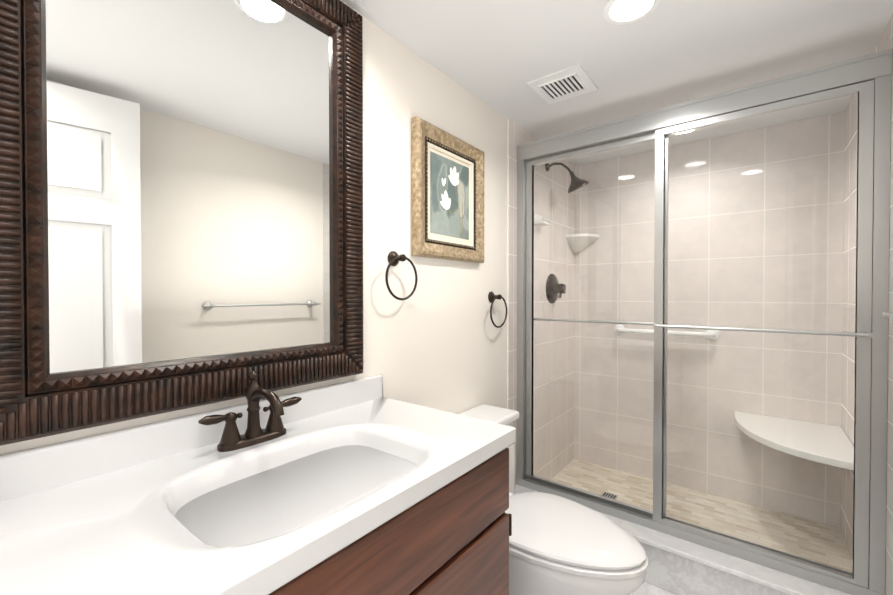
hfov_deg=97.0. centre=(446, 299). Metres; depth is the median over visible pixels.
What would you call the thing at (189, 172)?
mirror panel
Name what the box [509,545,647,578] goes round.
seat
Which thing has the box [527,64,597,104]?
ceiling vent
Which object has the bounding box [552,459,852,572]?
shower floor
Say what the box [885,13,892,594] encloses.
tile
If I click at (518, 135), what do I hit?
wall tile
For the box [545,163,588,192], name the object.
shower head
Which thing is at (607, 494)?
shower drain
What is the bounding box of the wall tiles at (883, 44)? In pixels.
[840,20,889,560]
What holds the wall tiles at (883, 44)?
attached to the wall
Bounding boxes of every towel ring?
[385,251,417,299]
[488,291,506,327]
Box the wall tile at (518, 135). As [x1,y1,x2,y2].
[507,118,574,484]
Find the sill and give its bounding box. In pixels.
[514,485,850,594]
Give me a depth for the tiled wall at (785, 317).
2.53 m
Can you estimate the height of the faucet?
0.184 m
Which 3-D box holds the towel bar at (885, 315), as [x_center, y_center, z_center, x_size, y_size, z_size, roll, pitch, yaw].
[1.159,0.058,0.918,0.082,0.055,0.967,0,1,38]
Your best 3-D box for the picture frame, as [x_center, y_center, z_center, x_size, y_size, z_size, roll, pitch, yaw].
[0.027,-0.468,1.830,0.038,0.570,0.510,0,1,38]
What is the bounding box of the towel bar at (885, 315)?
[882,312,892,322]
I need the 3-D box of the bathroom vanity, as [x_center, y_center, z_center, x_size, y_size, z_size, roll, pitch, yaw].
[-0.413,0.816,0.827,0.600,1.045,1.285,0,1,38]
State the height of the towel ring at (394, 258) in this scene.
0.195 m
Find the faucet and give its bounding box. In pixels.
[198,372,301,451]
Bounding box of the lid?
[505,492,645,569]
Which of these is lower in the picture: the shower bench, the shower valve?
the shower bench
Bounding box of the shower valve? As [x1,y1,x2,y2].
[546,274,565,303]
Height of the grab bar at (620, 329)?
0.076 m
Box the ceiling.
[341,0,892,165]
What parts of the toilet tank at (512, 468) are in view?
toilet cap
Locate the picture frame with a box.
[411,116,483,262]
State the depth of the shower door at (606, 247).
1.78 m
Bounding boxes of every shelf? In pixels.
[534,213,550,229]
[566,233,599,252]
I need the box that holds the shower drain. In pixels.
[601,492,617,499]
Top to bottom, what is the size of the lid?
0.029 m
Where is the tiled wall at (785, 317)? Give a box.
[574,111,844,526]
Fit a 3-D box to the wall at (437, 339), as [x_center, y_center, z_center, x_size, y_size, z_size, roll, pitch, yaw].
[-0.066,0.147,1.834,0.100,2.360,3.550,0,1,38]
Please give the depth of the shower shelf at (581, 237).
2.97 m
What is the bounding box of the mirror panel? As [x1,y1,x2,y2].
[46,0,331,373]
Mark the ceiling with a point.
(497, 55)
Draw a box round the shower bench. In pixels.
[734,411,853,469]
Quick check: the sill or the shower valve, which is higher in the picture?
the shower valve
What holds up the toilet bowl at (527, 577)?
on the floor at (645, 588)
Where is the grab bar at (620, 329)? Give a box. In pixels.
[614,325,719,339]
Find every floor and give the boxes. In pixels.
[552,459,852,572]
[631,581,676,594]
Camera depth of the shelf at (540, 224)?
2.55 m
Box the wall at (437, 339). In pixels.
[0,0,507,454]
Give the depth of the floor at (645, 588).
1.79 m
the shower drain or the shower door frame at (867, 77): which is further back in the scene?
the shower drain
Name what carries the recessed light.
in the ceiling
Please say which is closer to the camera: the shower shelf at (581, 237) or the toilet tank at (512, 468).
the toilet tank at (512, 468)
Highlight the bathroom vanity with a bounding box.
[0,375,515,594]
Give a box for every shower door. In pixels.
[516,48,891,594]
[532,92,858,575]
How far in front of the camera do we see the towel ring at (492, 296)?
2.12 m
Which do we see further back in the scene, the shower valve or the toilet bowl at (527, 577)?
the shower valve
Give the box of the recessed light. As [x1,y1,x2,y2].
[603,0,659,24]
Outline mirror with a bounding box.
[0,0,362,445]

